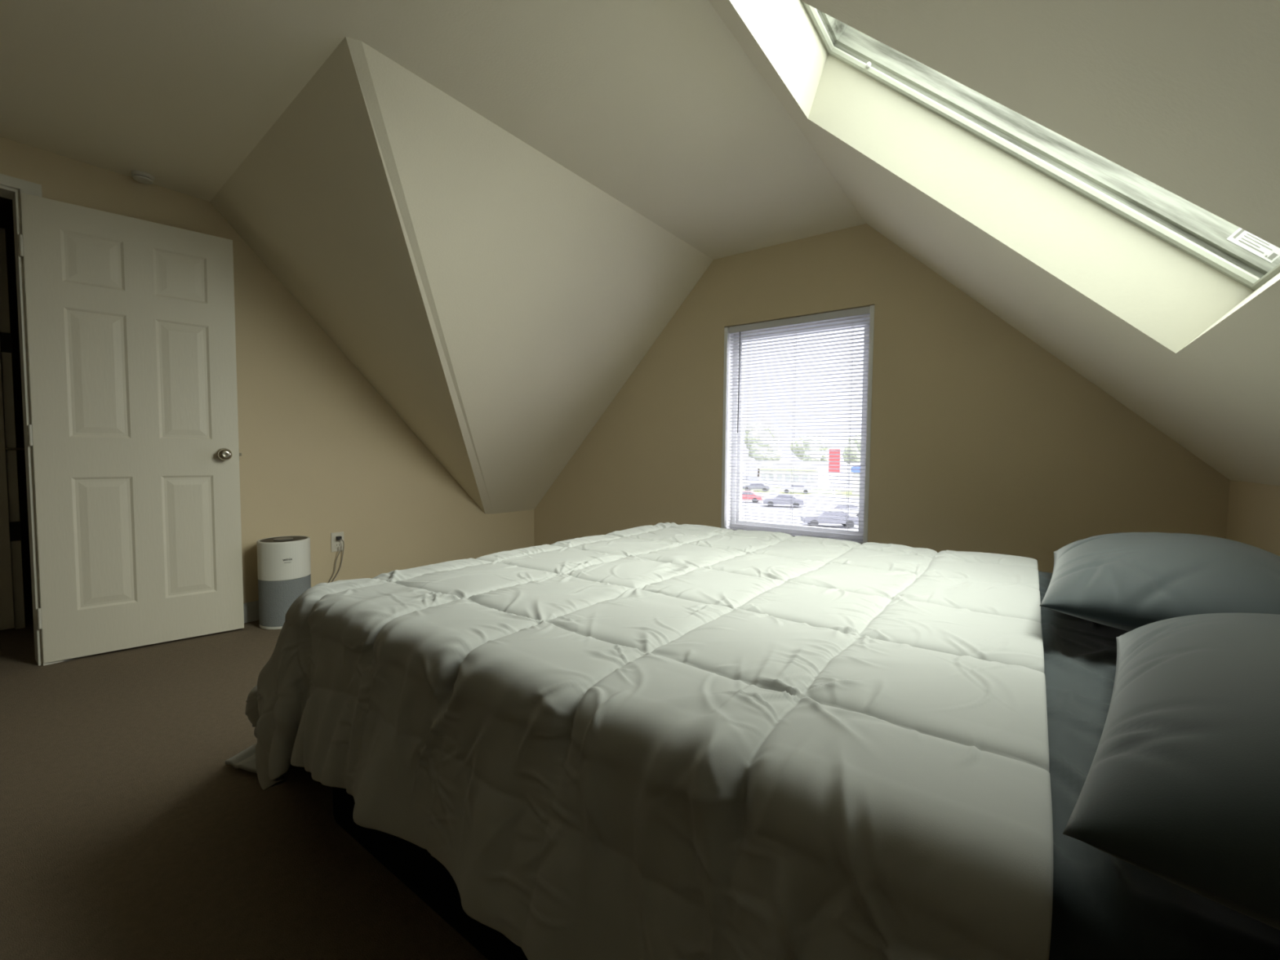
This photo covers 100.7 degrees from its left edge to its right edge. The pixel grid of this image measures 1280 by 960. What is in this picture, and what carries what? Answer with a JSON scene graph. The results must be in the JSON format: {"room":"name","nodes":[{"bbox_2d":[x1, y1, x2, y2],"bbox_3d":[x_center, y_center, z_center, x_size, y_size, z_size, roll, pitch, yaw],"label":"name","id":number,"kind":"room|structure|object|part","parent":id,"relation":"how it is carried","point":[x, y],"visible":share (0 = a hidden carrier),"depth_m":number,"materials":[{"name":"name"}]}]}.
{"room":"bedroom","nodes":[
{"label":"bedroom","id":0,"kind":"room"},
{"bbox_2d":[0,196,31,579],"bbox_3d":[-3.858,-0.364,2.740,2.280,2.300,3.350,3,4,36],"label":"wall","id":1,"kind":"structure","parent":0,"point":[6,204],"depth_m":3.81,"materials":[{"name":"brown paint"}]},
{"bbox_2d":[0,355,14,630],"bbox_3d":[-3.528,-0.220,2.484,0.098,2.018,0.700,3,4,36],"label":"door","id":2,"kind":"structure","parent":1,"relation":"in","point":[6,611],"depth_m":2.75,"materials":[{"name":"beige paint"}]},
{"bbox_2d":[0,227,25,629],"bbox_3d":[-3.288,-0.251,2.778,0.058,2.080,0.080,3,4,36],"label":"door frame","id":3,"kind":"structure","parent":1,"relation":"attached to","point":[6,348],"depth_m":2.76,"materials":[{"name":"white paint"}]},
{"bbox_2d":[0,578,488,959],"bbox_3d":[-1.690,0.834,2.166,6.537,0.001,4.917,3,4,36],"label":"floor","id":4,"kind":"structure","parent":0,"point":[127,832],"depth_m":1.33,"materials":[{"name":"brown carpet"}]},
{"bbox_2d":[257,535,344,629],"bbox_3d":[-1.900,0.551,3.060,0.244,0.472,0.528,2,3,27],"label":"air purifier","id":5,"kind":"object","parent":4,"relation":"on","point":[283,562],"visible":0.78,"depth_m":2.83,"materials":[{"name":"white plastic"}]},
{"bbox_3d":[-1.962,0.327,2.921,0.219,0.006,0.219,3,4,36],"label":"panel","id":6,"kind":"part","parent":5,"relation":"part of","materials":[{"name":"black plastic"}]},
{"bbox_2d":[257,573,311,626],"bbox_3d":[-1.965,0.654,2.938,0.242,0.246,0.242,3,4,36],"label":"grille","id":7,"kind":"object","parent":5,"relation":"attached to","point":[277,595],"depth_m":2.83,"materials":[{"name":"grey plastic"}]},
{"bbox_3d":[-1.911,0.582,3.268,0.028,0.332,0.128,3,4,36],"label":"power cord","id":8,"kind":"part","parent":5,"relation":"part of","materials":[{"name":"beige plastic"}]},
{"bbox_3d":[-1.922,0.574,3.194,0.076,0.407,0.310,1,3,15],"label":"power cord","id":9,"kind":"part","parent":5,"relation":"part of","materials":[{"name":"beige plastic"}]},
{"bbox_2d":[332,570,1279,959],"bbox_3d":[0.443,0.588,1.281,1.987,0.616,1.565,3,4,36],"label":"bed","id":10,"kind":"object","parent":4,"relation":"on","point":[1105,906],"visible":0.17,"depth_m":0.48,"materials":[{"name":"black fabric"}]},
{"bbox_2d":[225,522,1053,959],"bbox_3d":[0.005,0.544,1.676,1.994,0.639,1.851,3,4,36],"label":"comforter","id":11,"kind":"object","parent":10,"relation":"on","point":[666,740],"visible":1,"depth_m":0.72,"materials":[{"name":"white fabric"}]},
{"bbox_2d":[1040,532,1279,631],"bbox_3d":[1.142,0.208,1.099,0.468,0.184,0.801,3,4,39],"label":"pillow","id":12,"kind":"object","parent":10,"relation":"on","point":[1126,581],"visible":0.84,"depth_m":0.92,"materials":[{"name":"grey fabric"}]},
{"bbox_2d":[1062,613,1279,929],"bbox_3d":[0.740,0.239,0.425,0.560,0.176,0.680,3,4,44],"label":"pillow","id":13,"kind":"object","parent":10,"relation":"on","point":[1181,786],"visible":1,"depth_m":0.38,"materials":[{"name":"grey fabric"}]},
{"bbox_2d":[0,137,533,603],"bbox_3d":[-2.380,-0.317,2.625,0.001,2.242,4.917,3,4,36],"label":"wall","id":14,"kind":"structure","parent":0,"point":[323,453],"depth_m":3.17,"materials":[{"name":"beige paint"}]},
{"bbox_2d":[0,173,63,666],"bbox_3d":[-2.906,-0.213,2.004,0.136,2.087,0.911,3,4,36],"label":"trim","id":15,"kind":"structure","parent":14,"relation":"attached to","point":[11,188],"depth_m":2.29,"materials":[{"name":"white paint"}]},
{"bbox_2d":[18,192,244,662],"bbox_3d":[-2.366,-0.212,2.536,0.734,2.018,0.160,-2,4,-43],"label":"door","id":16,"kind":"structure","parent":14,"relation":"in","point":[133,432],"depth_m":2.49,"materials":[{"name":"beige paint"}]},
{"bbox_3d":[-2.120,-0.130,2.705,0.066,0.066,0.062,-2,4,-43],"label":"knob","id":17,"kind":"part","parent":16,"relation":"part of","materials":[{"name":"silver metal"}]},
{"bbox_2d":[63,600,258,661],"bbox_3d":[-2.383,0.749,2.675,0.013,0.108,4.917,3,4,36],"label":"baseboard","id":18,"kind":"structure","parent":14,"relation":"attached to","point":[251,610],"depth_m":2.95,"materials":[{"name":"grey paint"}]},
{"bbox_2d":[330,531,344,551],"bbox_3d":[-1.894,0.387,3.320,0.010,0.120,0.076,3,4,36],"label":"wall outlet","id":19,"kind":"object","parent":14,"relation":"attached to","point":[335,544],"visible":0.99,"depth_m":3.31,"materials":[{"name":"beige plastic"}]},
{"bbox_2d":[334,542,341,548],"bbox_3d":[-1.894,0.411,3.321,0.009,0.034,0.034,3,4,36],"label":"socket","id":20,"kind":"object","parent":19,"relation":"attached to","point":[337,545],"depth_m":3.32,"materials":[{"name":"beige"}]},
{"bbox_2d":[0,0,1279,514],"bbox_3d":[-0.713,-0.470,1.387,4.137,1.785,4.917,3,4,36],"label":"ceiling","id":21,"kind":"structure","parent":0,"point":[495,211],"depth_m":1.97,"materials":[{"name":"white paint"}]},
{"bbox_2d":[130,170,154,184],"bbox_3d":[-2.334,-1.418,2.489,0.080,0.030,0.080,3,4,36],"label":"smoke detector","id":22,"kind":"object","parent":21,"relation":"attached to","point":[143,177],"visible":1,"depth_m":2.47,"materials":[{"name":"beige plastic"}]},
{"bbox_2d":[729,0,1279,353],"bbox_3d":[0.865,-0.967,1.190,1.268,1.297,0.810,3,4,36],"label":"window","id":23,"kind":"structure","parent":21,"relation":"attached to","point":[1169,267],"depth_m":1.50,"materials":[{"name":"beige paint"}]},
{"bbox_2d":[1232,229,1278,260],"bbox_3d":[1.456,-0.560,1.255,0.075,0.089,0.001,3,4,36],"label":"print","id":24,"kind":"object","parent":23,"relation":"attached to","point":[1273,255],"depth_m":1.26},
{"bbox_2d":[533,223,1230,573],"bbox_3d":[0.792,-0.332,3.440,4.137,2.242,0.160,3,4,36],"label":"wall","id":25,"kind":"structure","parent":0,"point":[983,439],"depth_m":2.83,"materials":[{"name":"beige paint"}]},
{"bbox_2d":[720,305,874,542],"bbox_3d":[0.964,-0.304,3.301,0.924,1.383,0.180,3,4,36],"label":"window","id":26,"kind":"structure","parent":25,"relation":"in","point":[725,473],"depth_m":3.48,"materials":[{"name":"white plastic"}]},
{"bbox_2d":[726,306,870,544],"bbox_3d":[0.936,-0.316,3.262,0.872,1.348,0.043,3,4,36],"label":"blind","id":27,"kind":"object","parent":26,"relation":"attached to","point":[863,311],"visible":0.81,"depth_m":3.23,"materials":[{"name":"grey plastic"}]},
{"bbox_3d":[0.705,-0.306,3.440,0.008,1.290,0.029,3,4,36],"label":"ladder cord","id":28,"kind":"part","parent":27,"relation":"part of","materials":[{"name":"white fabric"}]},
{"bbox_3d":[0.947,-0.295,3.262,0.008,1.290,0.029,3,4,36],"label":"ladder cord","id":29,"kind":"part","parent":27,"relation":"part of","materials":[{"name":"white fabric"}]},
{"bbox_3d":[0.934,0.349,3.300,0.872,0.014,0.026,3,4,36],"label":"rail","id":30,"kind":"part","parent":27,"relation":"part of","materials":[{"name":"grey"}]},
{"bbox_3d":[1.214,-0.283,3.065,0.008,1.290,0.029,3,4,36],"label":"ladder cord","id":31,"kind":"part","parent":27,"relation":"part of","materials":[{"name":"white fabric"}]},
{"bbox_2d":[1226,480,1279,555],"bbox_3d":[0.943,0.520,0.208,0.001,0.867,4.917,3,4,36],"label":"wall","id":32,"kind":"structure","parent":0,"point":[1254,508],"depth_m":1.91,"materials":[{"name":"beige paint"}]},
{"label":"outside","id":33,"kind":"structure","parent":0,"visible":0},
{"bbox_2d":[741,461,859,530],"bbox_3d":[48.671,-5.392,234.478,640.000,0.001,404.833,3,4,36],"label":"ground","id":34,"kind":"structure","parent":33,"point":[764,495],"depth_m":62.50,"materials":[{"name":"white snow"}]},
{"bbox_2d":[742,490,763,502],"bbox_3d":[12.947,2.055,65.788,4.495,1.430,1.760,1,3,19],"label":"car","id":35,"kind":"object","parent":34,"relation":"on","point":[749,494],"visible":0.33,"depth_m":64.75,"materials":[{"name":"red paint"}]},
{"bbox_2d":[744,421,766,476],"bbox_3d":[31.121,-8.082,139.356,7.940,14.634,8.741,3,4,36],"label":"tree","id":36,"kind":"object","parent":34,"relation":"on","point":[757,422],"visible":0.06,"depth_m":139.25,"materials":[{"name":"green plant"}]},
{"bbox_3d":[31.140,-10.402,139.240,7.940,9.987,8.741,3,4,36],"label":"crown","id":37,"kind":"part","parent":36,"relation":"part of","materials":[{"name":"green plant"}]},
{"bbox_2d":[746,424,782,460],"bbox_3d":[30.044,-6.757,127.614,7.857,13.147,7.855,3,4,36],"label":"tree","id":38,"kind":"object","parent":34,"relation":"on","point":[757,425],"visible":0.61,"depth_m":125.25,"materials":[{"name":"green plant"}]},
{"bbox_2d":[763,493,804,507],"bbox_3d":[16.447,2.345,60.603,4.495,1.430,1.760,1,3,19],"label":"car","id":39,"kind":"object","parent":34,"relation":"on","point":[779,495],"visible":0.82,"depth_m":59.82,"materials":[{"name":"grey paint"}]},
{"bbox_2d":[757,461,831,487],"bbox_3d":[30.378,-1.279,104.017,12.100,4.550,9.200,3,4,36],"label":"building","id":40,"kind":"structure","parent":34,"relation":"on","point":[758,462],"depth_m":100.71,"materials":[{"name":"white"}]},
{"bbox_2d":[790,434,807,459],"bbox_3d":[40.982,-5.849,131.974,7.468,11.077,7.242,3,4,36],"label":"tree","id":41,"kind":"object","parent":34,"relation":"on","point":[799,438],"visible":0.34,"depth_m":130.84,"materials":[{"name":"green plant"}]},
{"bbox_2d":[742,484,859,497],"bbox_3d":[-4.720,0.291,111.722,260.000,0.001,18.000,3,4,36],"label":"lawn","id":42,"kind":"structure","parent":34,"relation":"on","point":[772,489],"depth_m":84.31,"materials":[{"name":"green plant"}]},
{"bbox_2d":[742,482,772,491],"bbox_3d":[18.892,1.111,85.612,4.495,1.430,1.760,2,3,25],"label":"car","id":43,"kind":"object","parent":42,"relation":"on","point":[750,485],"visible":0.77,"depth_m":84.80,"materials":[{"name":"grey paint"}]},
{"bbox_2d":[781,484,811,493],"bbox_3d":[24.122,1.347,81.760,4.495,1.430,1.760,1,3,19],"label":"car","id":44,"kind":"object","parent":42,"relation":"on","point":[794,486],"visible":0.73,"depth_m":80.92,"materials":[{"name":"grey paint"}]},
{"bbox_2d":[828,448,840,495],"bbox_3d":[28.512,-1.106,77.787,1.600,6.800,0.400,3,4,36],"label":"pylon sign","id":45,"kind":"object","parent":42,"relation":"on","point":[829,452],"visible":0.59,"depth_m":77.60,"materials":[{"name":"red"}]},
{"bbox_3d":[28.500,0.293,77.857,0.300,4.000,0.300,3,4,36],"label":"post","id":46,"kind":"part","parent":45,"relation":"part of","materials":[{"name":"white metal"}]},
{"bbox_2d":[849,462,860,494],"bbox_3d":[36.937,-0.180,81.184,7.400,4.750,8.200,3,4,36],"label":"pylon sign","id":47,"kind":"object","parent":42,"relation":"on","point":[851,464],"visible":0.13,"depth_m":80.22,"materials":[{"name":"white"}]},
{"bbox_2d":[802,433,831,461],"bbox_3d":[39.911,-5.197,120.722,6.050,10.886,7.392,3,4,36],"label":"tree","id":48,"kind":"object","parent":34,"relation":"on","point":[811,434],"visible":0.68,"depth_m":118.41,"materials":[{"name":"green plant"}]},
{"bbox_2d":[800,508,858,527],"bbox_3d":[15.797,3.168,44.079,4.495,1.430,1.760,1,3,8],"label":"car","id":49,"kind":"object","parent":34,"relation":"on","point":[831,510],"visible":0.74,"depth_m":43.30,"materials":[{"name":"grey paint"}]},
{"bbox_2d":[816,502,858,516],"bbox_3d":[19.110,2.894,50.078,4.495,1.430,1.760,1,3,8],"label":"car","id":50,"kind":"object","parent":34,"relation":"on","point":[841,504],"visible":0.29,"depth_m":49.24,"materials":[{"name":"grey paint"}]},
{"bbox_2d":[842,433,861,464],"bbox_3d":[51.362,-5.421,125.049,6.549,11.089,7.008,3,4,36],"label":"tree","id":51,"kind":"object","parent":34,"relation":"on","point":[851,437],"visible":0.38,"depth_m":122.88,"materials":[{"name":"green plant"}]},
{"bbox_2d":[856,438,861,452],"bbox_3d":[50.344,-4.663,113.166,7.593,10.749,6.546,3,4,36],"label":"tree","id":52,"kind":"object","parent":34,"relation":"on","point":[860,441],"visible":0.02,"depth_m":113.81,"materials":[{"name":"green plant"}]}
]}

